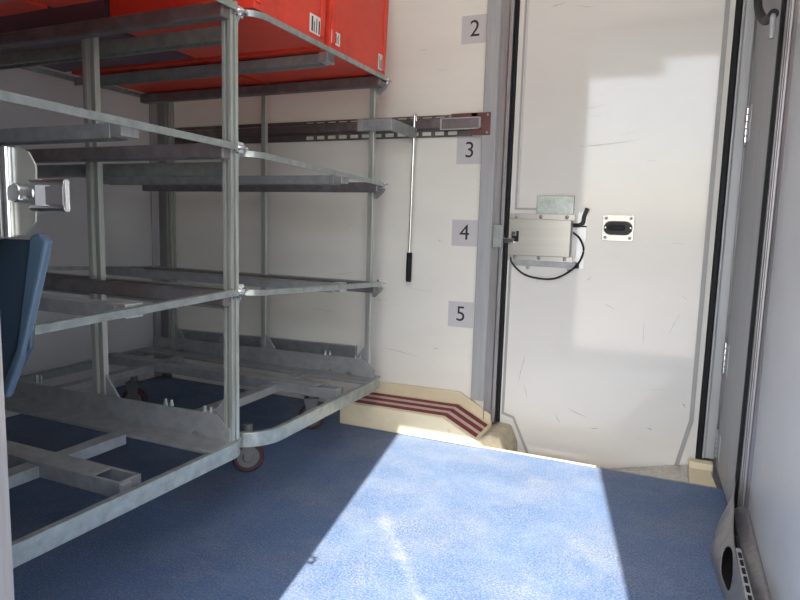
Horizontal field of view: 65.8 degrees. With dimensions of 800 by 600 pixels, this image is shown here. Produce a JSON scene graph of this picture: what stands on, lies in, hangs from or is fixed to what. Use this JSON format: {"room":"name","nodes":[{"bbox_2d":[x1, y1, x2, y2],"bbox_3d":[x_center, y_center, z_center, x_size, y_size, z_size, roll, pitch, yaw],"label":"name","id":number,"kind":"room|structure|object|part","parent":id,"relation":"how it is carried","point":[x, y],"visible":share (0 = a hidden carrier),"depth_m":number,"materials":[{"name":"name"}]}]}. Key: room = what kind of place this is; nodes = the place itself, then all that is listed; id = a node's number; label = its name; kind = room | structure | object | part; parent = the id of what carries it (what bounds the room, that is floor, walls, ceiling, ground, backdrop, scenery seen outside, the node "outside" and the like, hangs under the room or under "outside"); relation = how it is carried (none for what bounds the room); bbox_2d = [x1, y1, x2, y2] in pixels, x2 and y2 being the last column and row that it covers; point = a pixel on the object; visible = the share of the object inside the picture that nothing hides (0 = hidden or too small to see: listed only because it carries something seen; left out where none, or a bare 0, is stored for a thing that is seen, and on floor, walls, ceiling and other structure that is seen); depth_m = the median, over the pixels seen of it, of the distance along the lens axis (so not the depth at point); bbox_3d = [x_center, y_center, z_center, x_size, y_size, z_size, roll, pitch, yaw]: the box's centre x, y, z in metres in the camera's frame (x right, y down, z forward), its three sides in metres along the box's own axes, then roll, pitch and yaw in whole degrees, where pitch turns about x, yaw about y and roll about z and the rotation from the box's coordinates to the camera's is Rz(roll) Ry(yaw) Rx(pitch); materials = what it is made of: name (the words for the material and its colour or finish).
{"room":"delivery truck interior","nodes":[
{"label":"delivery truck interior","id":0,"kind":"room"},
{"bbox_2d":[0,324,14,599],"bbox_3d":[-1.006,-0.380,0.893,3.410,2.760,0.080,5,8,24],"label":"wall","id":1,"kind":"structure","parent":0,"point":[6,561],"depth_m":0.77,"materials":[{"name":"metal"}]},
{"bbox_2d":[0,146,69,238],"bbox_3d":[-0.527,-0.142,0.812,0.166,0.132,0.116,5,8,24],"label":"bracket","id":2,"kind":"object","parent":1,"relation":"attached to","point":[22,195],"visible":1,"depth_m":0.86,"materials":[{"name":"silver metal"}]},
{"bbox_3d":[-0.557,-0.153,0.878,0.020,0.125,0.020,5,8,24],"label":"hinge rod","id":3,"kind":"part","parent":2,"relation":"part of","materials":[{"name":"silver metal"}]},
{"bbox_3d":[-0.564,-0.145,0.827,0.086,0.132,0.112,5,8,24],"label":"plate","id":4,"kind":"part","parent":2,"relation":"part of","materials":[{"name":"silver metal"}]},
{"bbox_2d":[0,233,52,396],"bbox_3d":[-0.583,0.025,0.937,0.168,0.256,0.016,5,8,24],"label":"chair","id":5,"kind":"object","parent":2,"relation":"hanging from","point":[24,263],"visible":0.93,"depth_m":0.93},
{"bbox_3d":[-0.594,0.028,0.947,0.139,0.242,0.008,5,8,24],"label":"panel","id":6,"kind":"part","parent":5,"relation":"part of","materials":[{"name":"blue plastic"}]},
{"bbox_2d":[0,66,154,417],"bbox_3d":[-2.045,-0.625,2.663,0.060,2.760,2.540,5,8,24],"label":"wall","id":7,"kind":"structure","parent":0,"point":[127,208],"depth_m":3.35,"materials":[{"name":"white paint"}]},
{"bbox_2d":[172,0,487,407],"bbox_3d":[-0.539,-0.675,3.415,2.200,2.760,0.061,5,8,24],"label":"wall","id":8,"kind":"structure","parent":0,"point":[311,234],"depth_m":3.23,"materials":[{"name":"white paint"}]},
{"bbox_2d":[149,103,171,376],"bbox_3d":[-1.460,-0.813,3.754,0.105,2.620,0.045,5,8,24],"label":"trim","id":9,"kind":"structure","parent":8,"relation":"attached to","point":[156,110],"depth_m":3.81,"materials":[{"name":"metal"}]},
{"bbox_2d":[180,329,356,357],"bbox_3d":[-0.817,0.281,3.597,1.270,0.163,0.025,5,8,24],"label":"baseboard","id":10,"kind":"structure","parent":8,"relation":"attached to","point":[343,350],"depth_m":3.51,"materials":[{"name":"metal"}]},
{"bbox_2d":[175,112,490,143],"bbox_3d":[-0.469,-0.902,3.301,1.965,0.105,0.032,5,8,24],"label":"rail","id":11,"kind":"object","parent":8,"relation":"attached to","point":[288,131],"visible":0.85,"depth_m":3.27,"materials":[{"name":"grey metal"}]},
{"bbox_2d":[357,118,416,138],"bbox_3d":[-0.056,-0.812,2.947,0.172,0.054,0.302,5,8,24],"label":"fitting","id":12,"kind":"object","parent":11,"relation":"attached to","point":[383,124],"visible":1,"depth_m":2.83,"materials":[{"name":"metal"}]},
{"bbox_2d":[406,113,417,281],"bbox_3d":[0.056,-0.505,3.087,0.037,0.832,0.039,5,8,24],"label":"bar","id":13,"kind":"object","parent":11,"relation":"hanging from","point":[415,116],"visible":0.99,"depth_m":3.08,"materials":[{"name":"silver metal"}]},
{"bbox_3d":[0.062,-0.568,3.075,0.028,0.704,0.035,5,8,24],"label":"rod","id":14,"kind":"part","parent":13,"relation":"part of","materials":[{"name":"silver metal"}]},
{"bbox_2d":[440,116,480,129],"bbox_3d":[0.288,-0.842,2.951,0.203,0.056,0.009,5,8,24],"label":"fitting","id":15,"kind":"object","parent":11,"relation":"attached to","point":[457,123],"visible":1,"depth_m":2.95,"materials":[{"name":"metal"}]},
{"bbox_3d":[0.340,-0.836,2.949,0.195,0.105,0.028,5,8,24],"label":"plate","id":16,"kind":"part","parent":11,"relation":"part of","materials":[{"name":"red paint"}]},
{"bbox_2d":[448,301,473,327],"bbox_3d":[0.302,0.072,3.086,0.131,0.128,0.002,5,8,24],"label":"number sign","id":17,"kind":"object","parent":8,"relation":"attached to","point":[460,314],"visible":1,"depth_m":3.08,"materials":[{"name":"grey paper"}]},
{"bbox_2d":[451,220,477,246],"bbox_3d":[0.316,-0.328,3.036,0.131,0.128,0.002,5,8,24],"label":"number sign","id":18,"kind":"object","parent":8,"relation":"attached to","point":[464,232],"visible":1,"depth_m":3.04,"materials":[{"name":"grey paper"}]},
{"bbox_2d":[456,137,481,163],"bbox_3d":[0.336,-0.721,2.984,0.131,0.128,0.002,5,8,24],"label":"number sign","id":19,"kind":"object","parent":8,"relation":"attached to","point":[468,148],"visible":1,"depth_m":2.98,"materials":[{"name":"grey paper"}]},
{"bbox_2d":[461,14,486,44],"bbox_3d":[0.353,-1.276,2.915,0.131,0.128,0.002,5,8,24],"label":"number sign","id":20,"kind":"object","parent":8,"relation":"attached to","point":[474,27],"visible":0.98,"depth_m":2.92,"materials":[{"name":"grey paper"}]},
{"bbox_2d":[471,0,501,400],"bbox_3d":[0.431,-0.735,2.952,0.066,2.475,0.080,5,8,24],"label":"trim","id":21,"kind":"structure","parent":8,"relation":"attached to","point":[494,6],"depth_m":2.95,"materials":[{"name":"grey metal"}]},
{"bbox_2d":[493,225,502,246],"bbox_3d":[0.464,-0.303,2.933,0.043,0.105,0.015,5,8,24],"label":"plate","id":22,"kind":"object","parent":8,"relation":"attached to","point":[497,229],"visible":1,"depth_m":2.92,"materials":[{"name":"metal"}]},
{"bbox_2d":[483,0,515,421],"bbox_3d":[0.488,-0.683,2.931,0.062,2.570,0.084,5,8,24],"label":"trim","id":23,"kind":"structure","parent":8,"relation":"attached to","point":[508,6],"depth_m":2.92,"materials":[{"name":"metal"}]},
{"bbox_2d":[5,376,727,599],"bbox_3d":[-0.508,0.798,2.175,3.350,0.140,2.580,5,8,24],"label":"floor","id":24,"kind":"structure","parent":0,"point":[333,510],"depth_m":2.07,"materials":[{"name":"blue carpet"}]},
{"bbox_2d":[0,0,248,567],"bbox_3d":[-1.357,-0.088,1.843,1.472,1.652,1.023,5,8,24],"label":"trolley","id":25,"kind":"object","parent":24,"relation":"on","point":[215,435],"visible":1,"depth_m":1.94,"materials":[{"name":"metal"}]},
{"bbox_2d":[0,0,46,16],"bbox_3d":[-1.579,-1.146,1.923,0.805,0.400,0.500,5,8,24],"label":"crate","id":26,"kind":"object","parent":25,"relation":"on","point":[10,7],"visible":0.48,"depth_m":1.99,"materials":[{"name":"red plastic"}]},
{"bbox_2d":[34,0,96,7],"bbox_3d":[-0.922,-1.093,1.636,0.653,0.400,0.500,5,8,24],"label":"crate","id":27,"kind":"object","parent":25,"relation":"on","point":[52,3],"visible":1,"depth_m":1.94,"materials":[{"name":"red plastic"}]},
{"bbox_3d":[-1.087,-0.267,2.186,0.021,1.365,0.022,5,8,24],"label":"post","id":28,"kind":"part","parent":25,"relation":"part of","materials":[{"name":"metal"}]},
{"bbox_3d":[-1.054,-0.265,2.171,0.021,1.365,0.022,5,8,24],"label":"post","id":29,"kind":"part","parent":25,"relation":"part of","materials":[{"name":"metal"}]},
{"bbox_3d":[-0.531,-0.222,1.942,0.034,1.365,0.036,5,8,24],"label":"post","id":30,"kind":"part","parent":25,"relation":"part of","materials":[{"name":"metal"}]},
{"bbox_2d":[0,9,391,471],"bbox_3d":[-0.934,-0.202,2.787,1.472,1.672,1.053,5,8,24],"label":"trolley","id":31,"kind":"object","parent":24,"relation":"on","point":[171,177],"visible":0.78,"depth_m":2.87,"materials":[{"name":"metal"}]},
{"bbox_2d":[0,0,190,71],"bbox_3d":[-1.308,-1.217,2.528,0.805,0.400,0.472,5,8,24],"label":"crate","id":32,"kind":"object","parent":31,"relation":"on","point":[98,9],"visible":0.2,"depth_m":2.37,"materials":[{"name":"plastic"}]},
{"bbox_2d":[71,56,266,93],"bbox_3d":[-1.104,-1.267,2.983,0.805,0.400,0.535,5,8,24],"label":"crate","id":33,"kind":"object","parent":31,"relation":"on","point":[209,82],"visible":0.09,"depth_m":3.00,"materials":[{"name":"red plastic"}]},
{"bbox_3d":[-1.259,-0.414,3.408,0.034,1.387,0.036,5,8,24],"label":"post","id":34,"kind":"part","parent":31,"relation":"part of","materials":[{"name":"metal"}]},
{"bbox_2d":[109,0,325,57],"bbox_3d":[-0.649,-1.163,2.239,0.657,0.400,0.472,5,8,24],"label":"crate","id":35,"kind":"object","parent":31,"relation":"on","point":[307,17],"visible":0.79,"depth_m":2.18,"materials":[{"name":"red plastic"}]},
{"bbox_2d":[311,16,319,34],"bbox_3d":[-0.305,-1.008,2.275,0.002,0.051,0.072,5,8,24],"label":"print","id":36,"kind":"object","parent":35,"relation":"attached to","point":[315,20],"depth_m":2.27},
{"bbox_3d":[-0.693,-0.367,3.160,0.025,1.387,0.022,5,8,24],"label":"post","id":37,"kind":"part","parent":31,"relation":"part of","materials":[{"name":"metal"}]},
{"bbox_2d":[203,0,388,83],"bbox_3d":[-0.446,-1.213,2.695,0.657,0.400,0.535,5,8,24],"label":"crate","id":38,"kind":"object","parent":31,"relation":"on","point":[357,29],"visible":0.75,"depth_m":2.61,"materials":[{"name":"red plastic"}]},
{"bbox_3d":[-0.140,-0.322,2.917,0.025,1.387,0.022,5,8,24],"label":"post","id":39,"kind":"part","parent":31,"relation":"part of","materials":[{"name":"metal"}]},
{"bbox_2d":[710,479,753,599],"bbox_3d":[0.940,0.732,1.763,0.077,0.170,0.821,5,8,24],"label":"vent cover","id":40,"kind":"object","parent":24,"relation":"on","point":[726,555],"visible":1,"depth_m":1.84,"materials":[{"name":"plastic"}]},
{"bbox_3d":[0.939,0.784,1.758,0.062,0.067,0.600,5,8,24],"label":"plate","id":41,"kind":"part","parent":40,"relation":"part of","materials":[{"name":"black plastic"}]},
{"bbox_2d":[492,17,756,489],"bbox_3d":[0.836,-0.496,2.519,1.236,2.820,0.635,5,8,24],"label":"wall","id":42,"kind":"structure","parent":0,"point":[716,478],"depth_m":2.58,"materials":[{"name":"metal"}]},
{"bbox_2d":[496,0,519,420],"bbox_3d":[0.520,-0.540,2.927,0.019,2.290,0.052,5,8,24],"label":"trim","id":43,"kind":"structure","parent":42,"relation":"attached to","point":[517,8],"depth_m":2.92,"materials":[{"name":"black rubber"}]},
{"bbox_2d":[482,446,595,466],"bbox_3d":[0.603,0.728,2.736,0.500,0.084,0.014,5,8,24],"label":"trim","id":44,"kind":"structure","parent":42,"relation":"attached to","point":[482,446],"depth_m":2.72,"materials":[{"name":"beige paint"}]},
{"bbox_2d":[500,0,735,469],"bbox_3d":[0.927,-0.402,2.754,0.882,2.500,0.063,5,8,24],"label":"door","id":45,"kind":"structure","parent":42,"relation":"in","point":[620,105],"depth_m":2.74,"materials":[{"name":"white paint"}]},
{"bbox_3d":[0.581,0.308,2.974,0.166,1.002,0.005,5,8,24],"label":"panel moulding","id":46,"kind":"part","parent":45,"relation":"part of","materials":[{"name":"white paint"}]},
{"bbox_3d":[0.572,-1.049,2.829,0.006,1.234,0.005,5,8,24],"label":"panel moulding","id":47,"kind":"part","parent":45,"relation":"part of","materials":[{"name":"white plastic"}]},
{"bbox_3d":[0.683,-1.034,2.781,0.274,1.246,0.005,5,8,24],"label":"panel moulding","id":48,"kind":"part","parent":45,"relation":"part of","materials":[{"name":"white paint"}]},
{"bbox_2d":[503,196,587,270],"bbox_3d":[0.662,-0.306,2.844,0.370,0.342,0.050,5,8,24],"label":"box","id":49,"kind":"object","parent":45,"relation":"attached to","point":[543,238],"visible":1,"depth_m":2.84,"materials":[{"name":"silver metal"}]},
{"bbox_3d":[0.676,-0.168,2.879,0.305,0.028,0.004,5,8,24],"label":"backing plate","id":50,"kind":"part","parent":49,"relation":"part of","materials":[{"name":"metal"}]},
{"bbox_2d":[510,232,584,279],"bbox_3d":[0.675,-0.205,2.860,0.341,0.226,0.012,5,8,25],"label":"cable","id":51,"kind":"object","parent":49,"relation":"hanging from","point":[574,233],"visible":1,"depth_m":2.84,"materials":[{"name":"black plastic"}]},
{"bbox_3d":[0.710,-0.434,2.828,0.168,0.082,0.016,5,8,24],"label":"guard plate","id":52,"kind":"part","parent":49,"relation":"part of","materials":[{"name":"metal"}]},
{"bbox_2d":[573,208,588,226],"bbox_3d":[0.816,-0.371,2.784,0.067,0.090,0.017,5,8,24],"label":"handle","id":53,"kind":"object","parent":49,"relation":"attached to","point":[586,210],"visible":1,"depth_m":2.77,"materials":[{"name":"black plastic"}]},
{"bbox_3d":[0.821,-0.268,2.803,0.040,0.253,0.004,5,8,24],"label":"backing plate","id":54,"kind":"part","parent":49,"relation":"part of","materials":[{"name":"metal"}]},
{"bbox_3d":[0.963,-0.318,2.733,0.133,0.114,0.005,5,8,24],"label":"plate","id":55,"kind":"part","parent":45,"relation":"part of","materials":[{"name":"silver metal"}]},
{"bbox_2d":[604,221,632,234],"bbox_3d":[0.960,-0.317,2.725,0.122,0.062,0.012,5,8,24],"label":"handle","id":56,"kind":"object","parent":45,"relation":"on","point":[610,227],"depth_m":2.72,"materials":[{"name":"black plastic"}]},
{"bbox_3d":[1.258,-0.372,2.596,0.092,2.482,0.005,5,8,24],"label":"panel moulding","id":57,"kind":"part","parent":45,"relation":"part of","materials":[{"name":"white paint"}]},
{"bbox_2d":[596,466,716,488],"bbox_3d":[1.041,0.765,2.539,0.462,0.083,0.006,5,8,24],"label":"trim","id":58,"kind":"structure","parent":42,"relation":"attached to","point":[596,466],"depth_m":2.53,"materials":[{"name":"metal"}]},
{"bbox_2d":[695,0,742,459],"bbox_3d":[1.337,-0.423,2.573,0.025,2.390,0.054,5,8,24],"label":"trim","id":59,"kind":"structure","parent":42,"relation":"attached to","point":[739,3],"depth_m":2.56,"materials":[{"name":"black rubber"}]},
{"bbox_2d":[702,0,755,458],"bbox_3d":[1.375,-0.602,2.534,0.048,2.585,0.060,5,8,24],"label":"trim","id":60,"kind":"structure","parent":42,"relation":"attached to","point":[748,14],"depth_m":2.54,"materials":[{"name":"grey metal"}]},
{"bbox_2d":[748,3,799,599],"bbox_3d":[0.852,-0.352,1.100,0.050,2.760,1.960,5,8,24],"label":"wall","id":61,"kind":"structure","parent":0,"point":[774,499],"depth_m":1.67,"materials":[{"name":"white paint"}]},
{"bbox_2d":[713,0,786,508],"bbox_3d":[1.295,-0.550,2.228,0.045,2.598,0.568,4,7,21],"label":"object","id":62,"kind":"object","parent":61,"relation":"attached to","point":[758,132],"visible":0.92,"depth_m":2.23,"materials":[{"name":"silver metal"}]},
{"bbox_2d":[754,0,778,39],"bbox_3d":[1.176,-0.953,1.997,0.031,0.383,0.648,5,8,24],"label":"hose","id":63,"kind":"object","parent":62,"relation":"hanging from","point":[769,19],"visible":1,"depth_m":1.78,"materials":[{"name":"rubber"}]},
{"bbox_2d":[734,506,771,599],"bbox_3d":[0.947,0.785,1.644,0.042,0.094,1.000,5,8,24],"label":"baseboard","id":64,"kind":"structure","parent":61,"relation":"attached to","point":[743,528],"depth_m":1.79,"materials":[{"name":"metal"}]},
{"bbox_2d":[737,0,799,507],"bbox_3d":[1.190,-0.516,1.938,0.028,2.620,0.050,5,8,24],"label":"trim","id":65,"kind":"structure","parent":61,"relation":"attached to","point":[792,7],"depth_m":1.97,"materials":[{"name":"metal"}]},
{"bbox_3d":[0.958,0.878,2.767,1.135,0.040,0.330,5,8,24],"label":"floor","id":66,"kind":"structure","parent":0,"visible":0},
{"bbox_2d":[340,381,516,451],"bbox_3d":[0.142,0.631,3.059,0.854,0.332,0.282,5,8,24],"label":"wheel arch cover","id":67,"kind":"object","parent":66,"relation":"on","point":[451,416],"visible":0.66,"depth_m":3.00,"materials":[{"name":"beige paint"}]},
{"bbox_2d":[609,465,687,481],"bbox_3d":[1.006,0.780,2.693,0.438,0.125,0.245,5,8,24],"label":"plate","id":68,"kind":"object","parent":66,"relation":"on","point":[674,472],"visible":0.36,"depth_m":2.69,"materials":[{"name":"metal"}]},
{"bbox_2d":[687,458,715,486],"bbox_3d":[1.253,0.773,2.577,0.102,0.150,0.231,5,8,24],"label":"block","id":69,"kind":"object","parent":66,"relation":"on","point":[700,472],"visible":0.52,"depth_m":2.59,"materials":[{"name":"beige paint"}]}
]}

